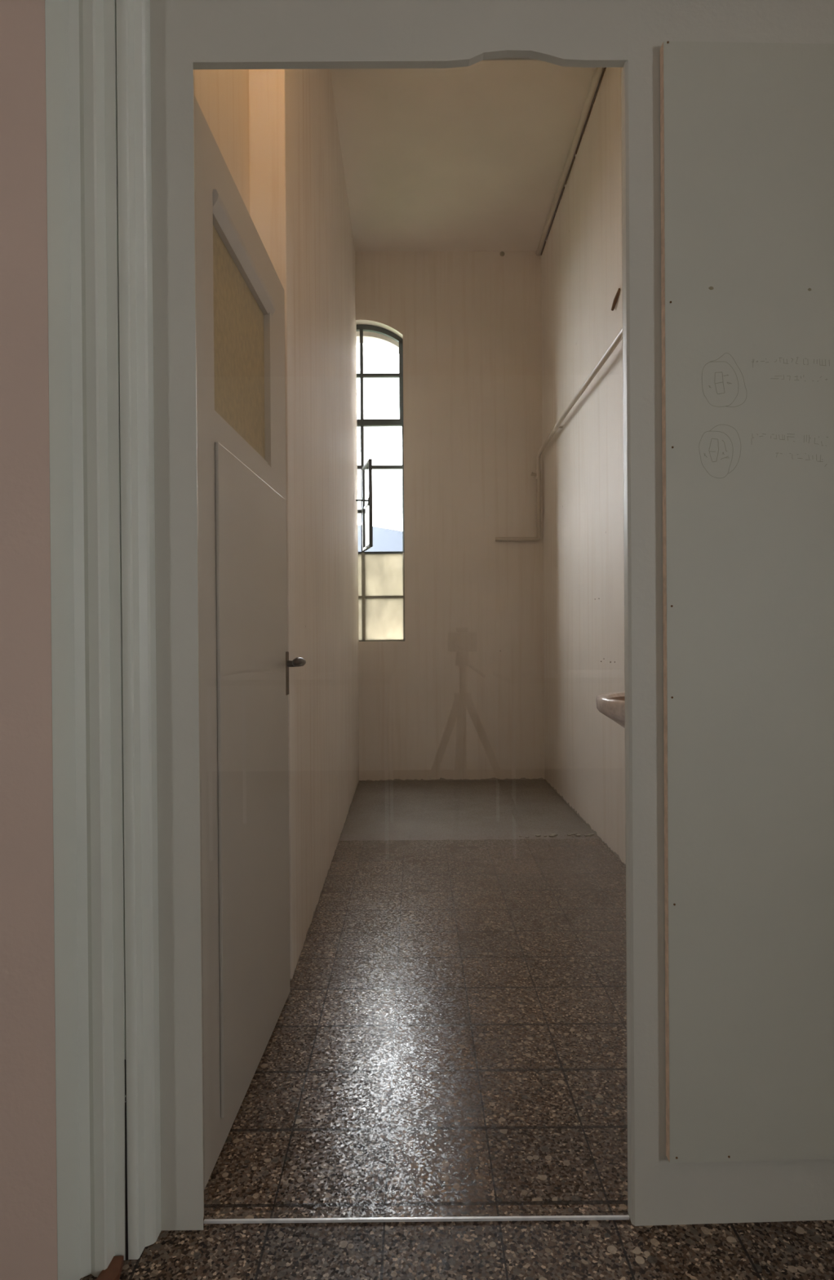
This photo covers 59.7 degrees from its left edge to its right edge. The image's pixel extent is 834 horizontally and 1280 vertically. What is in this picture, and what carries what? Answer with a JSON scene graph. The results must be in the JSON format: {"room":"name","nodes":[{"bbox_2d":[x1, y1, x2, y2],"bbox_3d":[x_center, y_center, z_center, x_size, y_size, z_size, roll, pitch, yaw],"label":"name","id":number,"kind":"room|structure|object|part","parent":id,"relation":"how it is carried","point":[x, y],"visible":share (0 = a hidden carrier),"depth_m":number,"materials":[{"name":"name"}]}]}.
{"room":"hallway","nodes":[
{"label":"hallway","id":0,"kind":"room"},
{"bbox_2d":[0,0,57,1279],"bbox_3d":[-1.279,-0.477,1.170,1.454,3.000,0.172,0,0,0],"label":"wall","id":1,"kind":"structure","parent":0,"point":[28,1251],"depth_m":1.09,"materials":[{"name":"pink paint"}]},
{"bbox_2d":[44,0,161,1279],"bbox_3d":[-0.501,-0.482,1.172,0.101,3.000,0.172,0,0,0],"label":"door frame","id":2,"kind":"structure","parent":1,"relation":"attached to","point":[98,60],"depth_m":1.17,"materials":[{"name":"white paint"}]},
{"bbox_2d":[193,68,359,980],"bbox_3d":[-0.511,-0.918,3.232,0.248,3.850,3.914,0,0,0],"label":"wall","id":3,"kind":"structure","parent":0,"point":[275,131],"depth_m":2.68,"materials":[{"name":"beige paint"}]},
{"bbox_2d":[355,250,544,781],"bbox_3d":[0.054,-0.958,5.258,2.150,3.900,0.275,0,0,0],"label":"wall","id":4,"kind":"structure","parent":0,"point":[462,697],"depth_m":5.12,"materials":[{"name":"beige paint"}]},
{"bbox_2d":[355,324,404,641],"bbox_3d":[-0.392,-1.121,5.074,0.599,2.265,0.302,0,0,0],"label":"window","id":5,"kind":"structure","parent":4,"relation":"in","point":[381,575],"depth_m":5.21,"materials":[{"name":"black metal"}]},
{"bbox_3d":[-0.534,-0.465,5.212,0.294,0.317,0.004,0,0,0],"label":"pane","id":6,"kind":"part","parent":5,"relation":"part of","materials":[{"name":"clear glass"}]},
{"bbox_3d":[-0.532,-0.150,5.214,0.294,0.312,0.004,0,0,0],"label":"pane","id":7,"kind":"part","parent":5,"relation":"part of","materials":[{"name":"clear glass"}]},
{"bbox_3d":[-0.347,-0.932,5.057,0.022,0.592,0.268,0,0,-15],"label":"sash frame","id":8,"kind":"part","parent":5,"relation":"part of","materials":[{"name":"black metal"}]},
{"bbox_3d":[-0.386,-0.307,5.213,0.599,0.635,0.032,0,0,0],"label":"frame","id":9,"kind":"part","parent":5,"relation":"part of","materials":[{"name":"paint"}]},
{"bbox_3d":[-0.239,-0.467,5.213,0.290,0.317,0.004,0,0,0],"label":"pane","id":10,"kind":"part","parent":5,"relation":"part of","materials":[{"name":"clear glass"}]},
{"bbox_3d":[-0.236,-0.152,5.215,0.290,0.312,0.004,0,0,0],"label":"pane","id":11,"kind":"part","parent":5,"relation":"part of","materials":[{"name":"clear glass"}]},
{"bbox_2d":[80,779,833,1279],"bbox_3d":[-0.045,1.075,1.030,4.100,0.120,8.250,0,0,0],"label":"floor","id":12,"kind":"structure","parent":0,"point":[448,1037],"depth_m":1.64,"materials":[{"name":"stone"}]},
{"bbox_2d":[96,1255,124,1279],"bbox_3d":[-0.490,1.012,1.156,0.034,0.012,0.063,0,0,0],"label":"wooden block","id":13,"kind":"object","parent":12,"relation":"on","point":[113,1271],"visible":1,"depth_m":1.16,"materials":[{"name":"brown wood"}]},
{"bbox_2d":[204,1214,629,1223],"bbox_3d":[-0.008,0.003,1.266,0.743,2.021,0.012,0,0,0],"label":"threshold strip","id":14,"kind":"object","parent":12,"relation":"on","point":[624,1216],"visible":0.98,"depth_m":1.27,"materials":[{"name":"metal"}]},
{"bbox_2d":[329,59,596,252],"bbox_3d":[0.211,-2.798,3.226,1.720,0.150,3.920,0,0,0],"label":"ceiling","id":15,"kind":"structure","parent":0,"point":[473,157],"depth_m":4.04,"materials":[{"name":"beige paint"}]},
{"bbox_2d":[150,0,833,1230],"bbox_3d":[0.720,-0.942,1.274,2.381,3.900,0.047,0,0,-1],"label":"door frame","id":16,"kind":"structure","parent":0,"point":[186,36],"depth_m":1.25,"materials":[{"name":"grey paint"}]},
{"bbox_2d":[194,95,306,1190],"bbox_3d":[-0.373,0.007,1.692,0.099,2.002,0.765,0,0,2],"label":"door","id":17,"kind":"structure","parent":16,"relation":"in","point":[244,662],"depth_m":1.58,"materials":[{"name":"grey paint"}]},
{"bbox_2d":[213,225,265,459],"bbox_3d":[-0.409,-0.665,1.659,0.005,0.436,0.471,0,0,2],"label":"glass light","id":18,"kind":"object","parent":17,"relation":"on","point":[239,308],"depth_m":1.65,"materials":[{"name":"beige glass"}]},
{"bbox_3d":[-0.378,0.275,1.725,0.007,1.333,0.594,0,0,2],"label":"panel","id":19,"kind":"part","parent":17,"relation":"part of","materials":[{"name":"grey paint"}]},
{"bbox_3d":[-0.368,0.094,2.057,0.004,0.122,0.034,0,0,2],"label":"plate","id":20,"kind":"part","parent":17,"relation":"part of","materials":[{"name":"grey metal"}]},
{"bbox_3d":[-0.329,0.062,2.011,0.050,0.030,0.128,-1,0,-18],"label":"lever","id":21,"kind":"part","parent":17,"relation":"part of","materials":[{"name":"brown metal"}]},
{"bbox_2d":[660,40,833,1163],"bbox_3d":[0.998,-0.065,1.256,1.151,1.900,0.018,0,0,-2],"label":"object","id":22,"kind":"object","parent":16,"relation":"attached to","point":[747,129],"visible":1,"depth_m":1.24,"materials":[{"name":"white paint"}]},
{"bbox_2d":[541,66,626,866],"bbox_3d":[0.989,-0.929,3.203,0.192,3.850,3.850,0,0,0],"label":"wall","id":23,"kind":"structure","parent":0,"point":[582,272],"depth_m":3.84,"materials":[{"name":"beige paint"}]},
{"bbox_2d":[495,327,622,541],"bbox_3d":[0.774,-0.995,3.202,0.325,0.629,3.814,0,0,-2],"label":"pipe","id":24,"kind":"object","parent":23,"relation":"attached to","point":[619,337],"visible":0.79,"depth_m":4.44,"materials":[{"name":"white metal"}]},
{"bbox_2d":[536,67,606,255],"bbox_3d":[0.873,-2.707,3.197,0.041,0.040,3.818,0,0,-1],"label":"conduit","id":25,"kind":"object","parent":23,"relation":"attached to","point":[598,73],"visible":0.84,"depth_m":4.01,"materials":[{"name":"plastic"}]},
{"bbox_2d":[595,692,625,728],"bbox_3d":[0.755,0.362,2.294,0.353,0.364,0.486,0,0,0],"label":"washbasin","id":26,"kind":"object","parent":23,"relation":"attached to","point":[612,705],"visible":0.2,"depth_m":2.23,"materials":[{"name":"ceramic"}]},
{"bbox_3d":[0.733,0.251,2.293,0.233,0.116,0.410,0,0,0],"label":"bowl","id":27,"kind":"part","parent":26,"relation":"part of","materials":[{"name":"ceramic"}]},
{"bbox_2d":[611,288,620,311],"bbox_3d":[0.892,-1.530,3.264,0.018,0.063,0.097,0,0,-7],"label":"wall hook","id":28,"kind":"object","parent":23,"relation":"attached to","point":[616,297],"visible":1,"depth_m":3.25,"materials":[{"name":"brown metal"}]},
{"label":"outside","id":29,"kind":"structure","parent":0,"visible":0},
{"bbox_3d":[-0.075,1.401,32.758,80.000,0.100,54.500,0,0,0],"label":"ground","id":30,"kind":"structure","parent":29,"visible":0},
{"bbox_2d":[357,524,403,551],"bbox_3d":[-1.247,-0.369,16.995,7.600,3.620,6.600,0,0,0],"label":"mountain","id":31,"kind":"structure","parent":30,"relation":"on","point":[384,540],"depth_m":13.69,"materials":[{"name":"blue"}]}
]}

